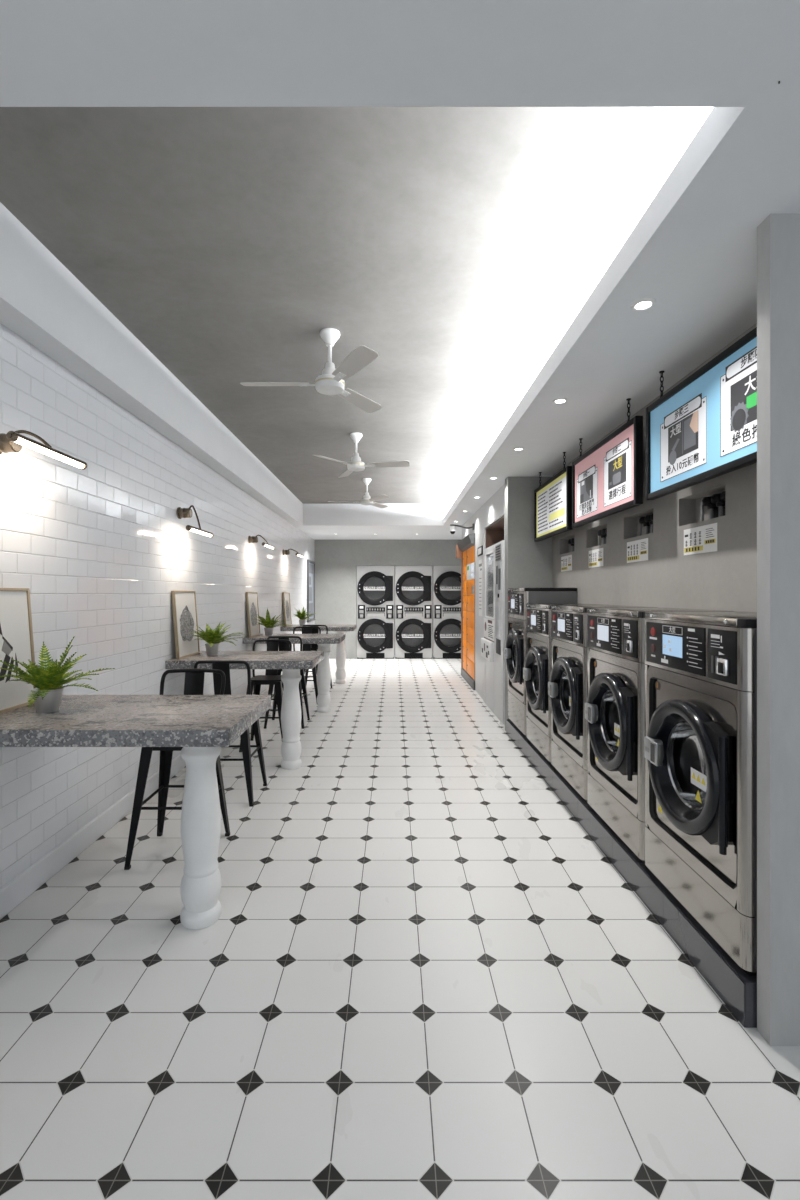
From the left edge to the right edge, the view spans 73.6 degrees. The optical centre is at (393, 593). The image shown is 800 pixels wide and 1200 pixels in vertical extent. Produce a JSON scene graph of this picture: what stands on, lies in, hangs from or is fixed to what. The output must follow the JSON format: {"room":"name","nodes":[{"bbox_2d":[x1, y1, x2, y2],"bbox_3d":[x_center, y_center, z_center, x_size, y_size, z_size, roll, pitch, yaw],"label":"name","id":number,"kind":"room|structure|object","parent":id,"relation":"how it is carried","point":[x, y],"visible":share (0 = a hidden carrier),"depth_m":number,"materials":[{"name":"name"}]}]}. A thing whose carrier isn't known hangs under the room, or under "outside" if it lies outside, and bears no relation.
{"room":"laundry","nodes":[
{"label":"laundry","id":0,"kind":"room"},
{"bbox_2d":[0,323,314,888],"bbox_3d":[-1.905,-0.150,5.000,0.150,3.300,15.200,0,0,0],"label":"wall","id":1,"kind":"structure","parent":0,"point":[101,550],"depth_m":3.34,"materials":[{"name":"white tile"}]},
{"bbox_2d":[0,430,86,469],"bbox_3d":[-1.714,-0.699,2.530,0.232,0.117,0.560,0,0,0],"label":"wall lamp","id":2,"kind":"object","parent":1,"relation":"attached to","point":[11,442],"visible":1,"depth_m":2.45,"materials":[{"name":"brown metal"}]},
{"bbox_2d":[0,688,273,919],"bbox_3d":[-1.819,1.435,4.900,0.022,0.130,15.000,0,0,0],"label":"baseboard","id":3,"kind":"structure","parent":1,"relation":"attached to","point":[22,886],"depth_m":3.00,"materials":[{"name":"white"}]},
{"bbox_2d":[176,505,212,536],"bbox_3d":[-1.716,-0.630,4.500,0.227,0.254,0.560,0,0,0],"label":"wall lamp","id":4,"kind":"object","parent":1,"relation":"attached to","point":[181,512],"visible":1,"depth_m":4.52,"materials":[{"name":"brown metal"}]},
{"bbox_2d":[248,535,274,548],"bbox_3d":[-1.704,-0.673,6.840,0.252,0.160,0.560,0,0,0],"label":"wall lamp","id":5,"kind":"object","parent":1,"relation":"attached to","point":[251,539],"visible":1,"depth_m":6.75,"materials":[{"name":"brown metal"}]},
{"bbox_2d":[282,549,302,557],"bbox_3d":[-1.694,-0.691,8.990,0.272,0.125,0.560,0,0,0],"label":"wall lamp","id":6,"kind":"object","parent":1,"relation":"attached to","point":[284,552],"visible":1,"depth_m":8.83,"materials":[{"name":"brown metal"}]},
{"bbox_2d":[307,559,314,621],"bbox_3d":[-1.810,-0.065,11.750,0.040,1.330,0.900,0,0,0],"label":"board","id":7,"kind":"object","parent":1,"relation":"attached to","point":[310,564],"visible":0.99,"depth_m":11.67,"materials":[{"name":"grey metal"}]},
{"bbox_2d":[309,564,312,616],"bbox_3d":[-1.809,-0.075,11.725,0.002,1.150,0.650,0,0,0],"label":"print","id":8,"kind":"object","parent":7,"relation":"attached to","point":[310,565],"depth_m":11.80,"materials":[{"name":"grey"}]},
{"bbox_2d":[299,619,305,625],"bbox_3d":[-1.545,0.483,9.060,0.127,0.104,0.127,0,0,0],"label":"pot","id":9,"kind":"object","parent":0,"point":[301,621],"depth_m":9.02,"materials":[{"name":"grey ceramic"}]},
{"bbox_2d":[0,107,713,503],"bbox_3d":[-0.150,-1.715,5.600,3.100,0.100,8.600,0,0,0],"label":"ceiling","id":10,"kind":"structure","parent":0,"point":[459,246],"depth_m":2.52,"materials":[{"name":"grey paint"}]},
{"bbox_2d":[240,328,381,412],"bbox_3d":[-0.524,-1.476,3.410,0.886,0.378,1.013,0,0,0],"label":"ceiling fan","id":11,"kind":"object","parent":10,"relation":"hanging from","point":[331,381],"visible":1,"depth_m":3.36,"materials":[{"name":"white plastic"}]},
{"bbox_2d":[328,478,389,507],"bbox_3d":[-0.504,-1.476,7.746,0.886,0.378,1.013,0,0,-2],"label":"ceiling fan","id":12,"kind":"object","parent":10,"relation":"hanging from","point":[366,500],"visible":1,"depth_m":7.70,"materials":[{"name":"white plastic"}]},
{"bbox_2d":[313,433,409,477],"bbox_3d":[-0.467,-1.476,5.489,1.013,0.378,0.886,0,0,40],"label":"ceiling fan","id":13,"kind":"object","parent":10,"relation":"hanging from","point":[355,464],"visible":1,"depth_m":5.53,"materials":[{"name":"white plastic"}]},
{"bbox_2d":[315,540,460,658],"bbox_3d":[0.060,-0.100,12.850,3.780,3.200,0.900,0,0,0],"label":"wall","id":14,"kind":"structure","parent":0,"point":[336,561],"depth_m":12.40,"materials":[{"name":"grey paint"}]},
{"bbox_2d":[0,658,799,1199],"bbox_3d":[0.650,1.550,5.000,5.500,0.100,15.200,0,0,0],"label":"floor","id":15,"kind":"structure","parent":0,"point":[419,975],"depth_m":1.93,"materials":[{"name":"tile"}]},
{"bbox_2d":[0,695,270,928],"bbox_3d":[-1.239,1.018,2.475,1.178,0.965,0.740,0,0,0],"label":"bar table","id":16,"kind":"object","parent":15,"relation":"on","point":[201,725],"visible":0.99,"depth_m":2.40,"materials":[{"name":"grey stone"}]},
{"bbox_2d":[0,588,35,713],"bbox_3d":[-1.791,0.254,2.410,0.068,0.565,0.470,0,0,0],"label":"framed picture","id":17,"kind":"object","parent":16,"relation":"on","point":[16,630],"visible":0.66,"depth_m":2.52,"materials":[{"name":"white paper"}]},
{"bbox_2d":[2,641,11,654],"bbox_3d":[-1.786,0.241,2.433,0.001,0.150,0.145,-4,0,0],"label":"artwork","id":18,"kind":"object","parent":17,"relation":"attached to","point":[6,645],"depth_m":2.47,"materials":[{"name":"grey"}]},
{"bbox_2d":[0,625,17,682],"bbox_3d":[-1.785,0.261,2.405,0.001,0.290,0.260,-4,0,0],"label":"artwork","id":19,"kind":"object","parent":17,"relation":"attached to","point":[8,633],"depth_m":2.48,"materials":[{"name":"black"}]},
{"bbox_2d":[0,636,114,712],"bbox_3d":[-1.532,0.365,2.475,0.407,0.340,0.551,0,0,0],"label":"potted fern","id":20,"kind":"object","parent":16,"relation":"on","point":[49,682],"visible":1,"depth_m":2.40,"materials":[{"name":"green plant"}]},
{"bbox_2d":[31,686,63,712],"bbox_3d":[-1.580,0.483,2.445,0.127,0.104,0.127,0,0,0],"label":"pot","id":21,"kind":"object","parent":20,"relation":"on","point":[51,702],"depth_m":2.41,"materials":[{"name":"white ceramic"}]},
{"bbox_2d":[124,669,229,869],"bbox_3d":[-1.240,0.983,3.131,0.448,1.034,0.450,0,0,0],"label":"bar stool","id":22,"kind":"object","parent":15,"relation":"on","point":[194,678],"visible":0.54,"depth_m":3.28,"materials":[{"name":"black metal"}]},
{"bbox_2d":[194,660,266,806],"bbox_3d":[-1.215,0.983,3.974,0.448,1.034,0.450,0,0,0],"label":"bar stool","id":23,"kind":"object","parent":15,"relation":"on","point":[223,665],"visible":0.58,"depth_m":3.80,"materials":[{"name":"black metal"}]},
{"bbox_2d":[165,651,323,769],"bbox_3d":[-1.239,1.018,4.655,1.178,0.965,0.740,0,0,0],"label":"bar table","id":24,"kind":"object","parent":15,"relation":"on","point":[290,662],"visible":0.99,"depth_m":4.58,"materials":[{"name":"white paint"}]},
{"bbox_2d":[171,591,199,658],"bbox_3d":[-1.791,0.254,4.625,0.068,0.565,0.470,0,0,0],"label":"framed picture","id":25,"kind":"object","parent":24,"relation":"on","point":[184,606],"visible":0.99,"depth_m":4.59,"materials":[{"name":"white paper"}]},
{"bbox_2d":[180,605,193,640],"bbox_3d":[-1.785,0.256,4.631,0.001,0.315,0.321,-4,0,0],"label":"artwork","id":26,"kind":"object","parent":25,"relation":"attached to","point":[186,611],"depth_m":4.62},
{"bbox_2d":[191,623,246,655],"bbox_3d":[-1.509,0.388,4.684,0.449,0.294,0.529,0,0,0],"label":"potted fern","id":27,"kind":"object","parent":24,"relation":"on","point":[213,640],"visible":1,"depth_m":4.63,"materials":[{"name":"green plant"}]},
{"bbox_2d":[205,643,219,655],"bbox_3d":[-1.585,0.483,4.680,0.127,0.104,0.127,0,0,0],"label":"pot","id":28,"kind":"object","parent":27,"relation":"on","point":[211,651],"depth_m":4.64,"materials":[{"name":"white ceramic"}]},
{"bbox_2d":[239,639,291,751],"bbox_3d":[-1.240,0.983,5.291,0.448,1.034,0.450,0,0,0],"label":"bar stool","id":29,"kind":"object","parent":15,"relation":"on","point":[270,677],"visible":0.55,"depth_m":5.29,"materials":[{"name":"black metal"}]},
{"bbox_2d":[264,636,309,728],"bbox_3d":[-1.220,0.983,6.159,0.448,1.034,0.450,0,0,0],"label":"bar stool","id":30,"kind":"object","parent":15,"relation":"on","point":[283,646],"visible":0.55,"depth_m":6.00,"materials":[{"name":"black metal"}]},
{"bbox_2d":[243,634,344,712],"bbox_3d":[-1.239,1.018,6.845,1.178,0.965,0.740,0,0,0],"label":"bar table","id":31,"kind":"object","parent":15,"relation":"on","point":[323,641],"visible":0.9,"depth_m":6.77,"materials":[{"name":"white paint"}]},
{"bbox_2d":[246,592,259,636],"bbox_3d":[-1.791,0.254,6.835,0.068,0.565,0.470,0,0,0],"label":"framed picture","id":32,"kind":"object","parent":31,"relation":"on","point":[251,597],"visible":1,"depth_m":6.79,"materials":[{"name":"beige wood"}]},
{"bbox_2d":[250,603,256,625],"bbox_3d":[-1.785,0.255,6.836,0.001,0.304,0.312,-4,0,0],"label":"artwork","id":33,"kind":"object","parent":32,"relation":"attached to","point":[253,606],"depth_m":6.81},
{"bbox_2d":[255,608,291,635],"bbox_3d":[-1.536,0.356,6.883,0.448,0.358,0.568,0,0,0],"label":"potted fern","id":34,"kind":"object","parent":31,"relation":"on","point":[269,625],"visible":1,"depth_m":6.82,"materials":[{"name":"green plant"}]},
{"bbox_2d":[264,627,273,635],"bbox_3d":[-1.600,0.483,6.870,0.127,0.104,0.127,0,0,0],"label":"pot","id":35,"kind":"object","parent":34,"relation":"on","point":[268,630],"depth_m":6.83,"materials":[{"name":"white ceramic"}]},
{"bbox_2d":[293,626,320,701],"bbox_3d":[-1.240,0.983,7.491,0.448,1.034,0.450,0,0,0],"label":"bar stool","id":36,"kind":"object","parent":15,"relation":"on","point":[306,629],"visible":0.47,"depth_m":7.64,"materials":[{"name":"black metal"}]},
{"bbox_2d":[301,625,331,688],"bbox_3d":[-1.200,0.983,8.329,0.448,1.034,0.450,0,0,0],"label":"bar stool","id":37,"kind":"object","parent":15,"relation":"on","point":[313,630],"visible":0.38,"depth_m":8.16,"materials":[{"name":"black metal"}]},
{"bbox_2d":[280,624,355,683],"bbox_3d":[-1.239,1.018,9.020,1.178,0.965,0.740,0,0,0],"label":"bar table","id":38,"kind":"object","parent":15,"relation":"on","point":[340,657],"visible":0.84,"depth_m":8.95,"materials":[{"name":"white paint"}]},
{"bbox_2d":[282,592,291,626],"bbox_3d":[-1.791,0.254,9.015,0.068,0.565,0.470,0,0,0],"label":"framed picture","id":39,"kind":"object","parent":38,"relation":"on","point":[286,595],"visible":0.91,"depth_m":8.98,"materials":[{"name":"beige wood"}]},
{"bbox_2d":[284,593,290,624],"bbox_3d":[-1.788,0.254,9.015,0.004,0.537,0.442,-4,0,0],"label":"print","id":40,"kind":"object","parent":39,"relation":"attached to","point":[286,595],"depth_m":9.03},
{"bbox_2d":[286,601,289,618],"bbox_3d":[-1.785,0.260,9.011,0.001,0.301,0.316,-4,0,0],"label":"artwork","id":41,"kind":"object","parent":39,"relation":"attached to","point":[287,602],"depth_m":9.04},
{"bbox_2d":[295,607,317,625],"bbox_3d":[-1.486,0.369,9.047,0.410,0.331,0.451,0,0,0],"label":"potted fern","id":42,"kind":"object","parent":38,"relation":"on","point":[302,615],"visible":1,"depth_m":9.01,"materials":[{"name":"green plant"}]},
{"bbox_2d":[357,566,393,658],"bbox_3d":[-0.417,0.422,12.726,0.874,2.155,0.749,0,0,0],"label":"dryer","id":43,"kind":"object","parent":15,"relation":"on","point":[375,584],"visible":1,"depth_m":12.40,"materials":[{"name":"silver metal"}]},
{"bbox_2d":[366,653,384,657],"bbox_3d":[-0.420,1.425,12.394,0.425,0.120,0.012,0,0,0],"label":"grille","id":44,"kind":"object","parent":43,"relation":"attached to","point":[368,655],"depth_m":12.39,"materials":[{"name":"black plastic"}]},
{"bbox_2d":[395,566,432,658],"bbox_3d":[0.469,0.422,12.726,0.874,2.155,0.749,0,0,0],"label":"dryer","id":45,"kind":"object","parent":15,"relation":"on","point":[413,584],"visible":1,"depth_m":12.40,"materials":[{"name":"white metal"}]},
{"bbox_2d":[404,653,422,657],"bbox_3d":[0.466,1.425,12.394,0.425,0.120,0.012,0,0,0],"label":"grille","id":46,"kind":"object","parent":45,"relation":"attached to","point":[406,655],"depth_m":12.39,"materials":[{"name":"black plastic"}]},
{"bbox_2d":[433,566,460,658],"bbox_3d":[1.355,0.422,12.726,0.874,2.155,0.749,0,0,0],"label":"dryer","id":47,"kind":"object","parent":15,"relation":"on","point":[446,579],"visible":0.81,"depth_m":12.40,"materials":[{"name":"white metal"}]},
{"bbox_2d":[443,653,460,657],"bbox_3d":[1.351,1.425,12.394,0.425,0.120,0.012,0,0,0],"label":"grille","id":48,"kind":"object","parent":47,"relation":"attached to","point":[445,655],"depth_m":12.39,"materials":[{"name":"black plastic"}]},
{"bbox_2d":[456,534,474,689],"bbox_3d":[1.485,0.280,9.137,0.660,2.440,1.615,0,0,0],"label":"lockers","id":49,"kind":"object","parent":15,"relation":"on","point":[465,549],"visible":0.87,"depth_m":9.02,"materials":[{"name":"orange metal"}]},
{"bbox_2d":[481,540,503,724],"bbox_3d":[1.513,0.440,6.815,0.591,2.120,1.360,0,0,0],"label":"vending machine","id":50,"kind":"object","parent":15,"relation":"on","point":[492,642],"visible":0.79,"depth_m":6.70,"materials":[{"name":"grey metal"}]},
{"bbox_2d":[481,638,492,661],"bbox_3d":[1.238,0.735,7.105,0.041,0.250,0.700,0,0,0],"label":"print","id":51,"kind":"object","parent":50,"relation":"on","point":[486,643],"depth_m":6.98},
{"bbox_2d":[484,620,493,641],"bbox_3d":[1.251,0.472,7.025,0.002,0.265,0.740,0,0,0],"label":"print","id":52,"kind":"object","parent":50,"relation":"on","point":[488,624],"depth_m":6.98,"materials":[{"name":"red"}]},
{"bbox_2d":[495,544,500,560],"bbox_3d":[1.254,-0.495,6.405,0.008,0.190,0.320,0,0,0],"label":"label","id":53,"kind":"object","parent":50,"relation":"attached to","point":[497,546],"depth_m":6.41,"materials":[{"name":"white paper"}]},
{"bbox_2d":[0,0,799,539],"bbox_3d":[0.785,-1.531,5.000,5.230,0.538,15.200,0,0,0],"label":"ceiling","id":54,"kind":"structure","parent":0,"point":[693,249],"depth_m":1.38,"materials":[{"name":"white paint"}]},
{"bbox_2d":[513,447,523,450],"bbox_3d":[1.087,-1.258,4.648,0.100,0.008,0.100,0,0,0],"label":"recessed light","id":55,"kind":"object","parent":54,"relation":"in","point":[516,448],"visible":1,"depth_m":4.64,"materials":[{"name":"white plastic"}]},
{"bbox_2d":[534,452,572,541],"bbox_3d":[1.522,-0.912,5.157,0.045,0.707,1.085,0,0,0],"label":"hanging sign","id":56,"kind":"object","parent":54,"relation":"hanging from","point":[553,498],"visible":1,"depth_m":5.03,"materials":[{"name":"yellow plastic"}]},
{"bbox_2d":[538,481,562,531],"bbox_3d":[1.512,-0.830,5.184,0.001,0.373,0.832,0,0,0],"label":"print","id":57,"kind":"object","parent":56,"relation":"attached to","point":[550,501],"depth_m":5.13,"materials":[{"name":"black"}]},
{"bbox_2d":[552,398,567,403],"bbox_3d":[1.087,-1.258,3.488,0.100,0.008,0.100,0,0,0],"label":"recessed light","id":58,"kind":"object","parent":54,"relation":"in","point":[557,400],"visible":1,"depth_m":3.48,"materials":[{"name":"white ceramic"}]},
{"bbox_2d":[572,398,642,527],"bbox_3d":[1.522,-0.912,3.905,0.045,0.707,1.185,0,0,0],"label":"hanging sign","id":59,"kind":"object","parent":54,"relation":"hanging from","point":[607,479],"visible":1,"depth_m":3.73,"materials":[{"name":"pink plastic"}]},
{"bbox_2d":[580,480,592,503],"bbox_3d":[1.512,-0.816,4.194,0.001,0.175,0.275,0,0,0],"label":"photo","id":60,"kind":"object","parent":59,"relation":"on","point":[586,486],"depth_m":4.19,"materials":[{"name":"grey paper"}]},
{"bbox_2d":[608,452,625,489],"bbox_3d":[1.512,-0.828,3.622,0.001,0.190,0.290,0,0,0],"label":"photo","id":61,"kind":"object","parent":59,"relation":"on","point":[617,463],"depth_m":3.61,"materials":[{"name":"grey paper"}]},
{"bbox_2d":[631,298,655,310],"bbox_3d":[1.087,-1.258,2.328,0.100,0.008,0.100,0,0,0],"label":"recessed light","id":62,"kind":"object","parent":54,"relation":"in","point":[642,304],"visible":1,"depth_m":2.32,"materials":[{"name":"white plastic"}]},
{"bbox_2d":[646,327,756,499],"bbox_3d":[1.522,-0.912,2.592,0.045,0.707,1.185,0,0,0],"label":"hanging sign","id":63,"kind":"object","parent":54,"relation":"hanging from","point":[703,429],"visible":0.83,"depth_m":2.58,"materials":[{"name":"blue plastic"}]},
{"bbox_2d":[668,413,697,462],"bbox_3d":[1.512,-0.818,2.800,0.001,0.190,0.290,0,0,0],"label":"photo","id":64,"kind":"object","parent":63,"relation":"on","point":[683,431],"depth_m":2.79,"materials":[{"name":"grey paper"}]},
{"bbox_2d":[731,370,756,430],"bbox_3d":[1.512,-0.831,2.250,0.001,0.205,0.300,0,0,0],"label":"photo","id":65,"kind":"object","parent":63,"relation":"on","point":[743,388],"depth_m":2.30,"materials":[{"name":"grey paper"}]},
{"bbox_2d":[462,484,504,724],"bbox_3d":[1.610,0.119,9.150,0.680,2.762,6.500,0,0,0],"label":"wall","id":66,"kind":"structure","parent":0,"point":[493,509],"depth_m":7.72,"materials":[{"name":"grey paint"}]},
{"bbox_2d":[450,523,473,533],"bbox_3d":[1.086,-1.030,8.479,0.384,0.160,0.089,0,0,8],"label":"security camera","id":67,"kind":"object","parent":66,"relation":"attached to","point":[452,526],"visible":1,"depth_m":8.46,"materials":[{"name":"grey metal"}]},
{"bbox_2d":[477,545,482,556],"bbox_3d":[1.264,-0.622,7.782,0.013,0.131,0.450,0,0,0],"label":"wall thermostat","id":68,"kind":"object","parent":66,"relation":"attached to","point":[479,549],"visible":1,"depth_m":7.73,"materials":[{"name":"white plastic"}]},
{"bbox_2d":[479,559,481,615],"bbox_3d":[1.268,-0.090,7.800,0.005,0.820,0.300,0,0,0],"label":"notice","id":69,"kind":"object","parent":66,"relation":"attached to","point":[480,561],"visible":1,"depth_m":7.79,"materials":[{"name":"white paper"}]},
{"bbox_2d":[486,516,503,547],"bbox_3d":[1.575,-0.775,6.815,0.570,0.290,1.370,0,0,0],"label":"trim","id":70,"kind":"structure","parent":66,"relation":"attached to","point":[494,532],"depth_m":7.46,"materials":[{"name":"brown laminate"}]},
{"bbox_2d":[505,477,552,730],"bbox_3d":[1.569,0.119,5.825,0.682,2.762,0.150,0,0,0],"label":"wall","id":71,"kind":"structure","parent":0,"point":[528,563],"depth_m":5.75,"materials":[{"name":"grey paint"}]},
{"bbox_2d":[553,323,756,611],"bbox_3d":[1.835,0.000,3.795,0.250,3.000,3.910,0,0,0],"label":"wall","id":72,"kind":"structure","parent":0,"point":[725,578],"depth_m":3.27,"materials":[{"name":"grey paint"}]},
{"bbox_2d":[561,555,571,571],"bbox_3d":[1.708,-0.302,5.287,0.003,0.150,0.325,0,0,0],"label":"price label","id":73,"kind":"object","parent":72,"relation":"attached to","point":[566,561],"visible":1,"depth_m":5.28,"materials":[{"name":"white paper"}]},
{"bbox_2d":[568,538,573,551],"bbox_3d":[1.768,-0.472,5.203,0.083,0.125,0.147,0,0,0],"label":"valves","id":74,"kind":"object","parent":72,"relation":"attached to","point":[570,541],"visible":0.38,"depth_m":5.19,"materials":[{"name":"grey"}]},
{"bbox_2d":[589,548,602,567],"bbox_3d":[1.708,-0.302,4.521,0.003,0.150,0.325,0,0,0],"label":"price label","id":75,"kind":"object","parent":72,"relation":"attached to","point":[595,556],"visible":1,"depth_m":4.50,"materials":[{"name":"white paper"}]},
{"bbox_2d":[598,528,606,544],"bbox_3d":[1.768,-0.472,4.420,0.083,0.126,0.169,0,0,0],"label":"valves","id":76,"kind":"object","parent":72,"relation":"attached to","point":[603,533],"visible":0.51,"depth_m":4.40,"materials":[{"name":"grey"}]},
{"bbox_2d":[506,719,756,1027],"bbox_3d":[1.462,1.423,3.800,0.497,0.155,3.900,0,0,0],"label":"plinth","id":77,"kind":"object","parent":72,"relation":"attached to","point":[735,988],"depth_m":2.42,"materials":[{"name":"grey metal"}]},
{"bbox_2d":[505,588,576,735],"bbox_3d":[1.431,0.642,5.353,0.551,1.405,0.774,0,0,0],"label":"washing machine","id":78,"kind":"object","parent":77,"relation":"on","point":[515,650],"visible":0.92,"depth_m":5.13,"materials":[{"name":"silver metal"}]},
{"bbox_2d":[523,603,603,762],"bbox_3d":[1.431,0.715,4.555,0.551,1.260,0.766,0,0,0],"label":"washing machine","id":79,"kind":"object","parent":77,"relation":"on","point":[537,670],"visible":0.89,"depth_m":4.47,"materials":[{"name":"silver metal"}]},
{"bbox_2d":[548,605,657,801],"bbox_3d":[1.431,0.715,3.783,0.551,1.260,0.766,0,0,0],"label":"washing machine","id":80,"kind":"object","parent":77,"relation":"on","point":[567,686],"visible":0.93,"depth_m":3.68,"materials":[{"name":"silver metal"}]},
{"bbox_2d":[553,613,571,636],"bbox_3d":[1.215,0.225,3.868,0.001,0.168,0.430,0,0,0],"label":"print","id":81,"kind":"object","parent":80,"relation":"attached to","point":[562,622],"depth_m":3.85,"materials":[{"name":"white"}]},
{"bbox_2d":[585,608,734,863],"bbox_3d":[1.431,0.715,3.011,0.551,1.260,0.766,0,0,0],"label":"washing machine","id":82,"kind":"object","parent":77,"relation":"on","point":[615,705],"visible":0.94,"depth_m":2.91,"materials":[{"name":"silver metal"}]},
{"bbox_2d":[590,618,618,648],"bbox_3d":[1.215,0.225,3.096,0.001,0.168,0.430,0,0,0],"label":"print","id":83,"kind":"object","parent":82,"relation":"attached to","point":[604,632],"depth_m":3.08,"materials":[{"name":"white"}]},
{"bbox_2d":[624,623,630,637],"bbox_3d":[1.216,0.190,2.779,0.001,0.074,0.085,0,0,0],"label":"print","id":84,"kind":"object","parent":82,"relation":"on","point":[627,626],"depth_m":2.78,"materials":[{"name":"white paper"}]},
{"bbox_2d":[643,612,756,975],"bbox_3d":[1.431,0.715,2.239,0.551,1.260,0.766,0,0,0],"label":"washing machine","id":85,"kind":"object","parent":77,"relation":"on","point":[701,667],"visible":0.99,"depth_m":2.08,"materials":[{"name":"silver metal"}]},
{"bbox_2d":[650,625,701,668],"bbox_3d":[1.215,0.225,2.324,0.001,0.168,0.430,0,0,0],"label":"print","id":86,"kind":"object","parent":85,"relation":"attached to","point":[671,646],"depth_m":2.30,"materials":[{"name":"white"}]},
{"bbox_2d":[692,772,704,802],"bbox_3d":[1.239,0.788,2.174,0.002,0.107,0.096,0,0,0],"label":"print","id":87,"kind":"object","parent":85,"relation":"attached to","point":[698,779],"depth_m":2.17,"materials":[{"name":"yellow"}]},
{"bbox_2d":[711,634,723,654],"bbox_3d":[1.216,0.190,2.006,0.001,0.074,0.085,0,0,0],"label":"print","id":88,"kind":"object","parent":85,"relation":"on","point":[717,640],"depth_m":2.01,"materials":[{"name":"white"}]},
{"bbox_2d":[627,538,647,562],"bbox_3d":[1.708,-0.302,3.753,0.003,0.150,0.325,0,0,0],"label":"price label","id":89,"kind":"object","parent":72,"relation":"attached to","point":[637,550],"visible":1,"depth_m":3.75,"materials":[{"name":"white paper"}]},
{"bbox_2d":[628,542,645,555],"bbox_3d":[1.708,-0.315,3.760,0.001,0.079,0.288,0,0,0],"label":"print","id":90,"kind":"object","parent":89,"relation":"on","point":[634,548],"depth_m":3.75,"materials":[{"name":"black"}]},
{"bbox_2d":[639,513,652,535],"bbox_3d":[1.768,-0.473,3.659,0.083,0.128,0.188,0,0,0],"label":"valves","id":91,"kind":"object","parent":72,"relation":"attached to","point":[647,521],"visible":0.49,"depth_m":3.65,"materials":[{"name":"grey metal"}]},
{"bbox_2d":[684,523,716,554],"bbox_3d":[1.708,-0.302,2.986,0.003,0.150,0.325,0,0,0],"label":"price label","id":92,"kind":"object","parent":72,"relation":"attached to","point":[701,539],"visible":1,"depth_m":2.98,"materials":[{"name":"white paper"}]},
{"bbox_2d":[685,528,712,546],"bbox_3d":[1.708,-0.315,2.993,0.001,0.079,0.288,0,0,0],"label":"print","id":93,"kind":"object","parent":92,"relation":"on","point":[694,537],"depth_m":2.99,"materials":[{"name":"black"}]},
{"bbox_2d":[686,539,713,551],"bbox_3d":[1.707,-0.268,2.986,0.001,0.046,0.270,0,0,0],"label":"print","id":94,"kind":"object","parent":92,"relation":"attached to","point":[693,545],"depth_m":2.98,"materials":[{"name":"black"}]},
{"bbox_2d":[701,491,724,520],"bbox_3d":[1.768,-0.473,2.894,0.083,0.128,0.208,0,0,0],"label":"valves","id":95,"kind":"object","parent":72,"relation":"attached to","point":[715,503],"visible":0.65,"depth_m":2.88,"materials":[{"name":"grey"}]},
{"bbox_2d":[757,214,799,1045],"bbox_3d":[2.275,0.119,1.808,2.050,2.762,0.065,0,0,0],"label":"wall partition","id":96,"kind":"structure","parent":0,"point":[778,235],"depth_m":1.77,"materials":[{"name":"grey paint"}]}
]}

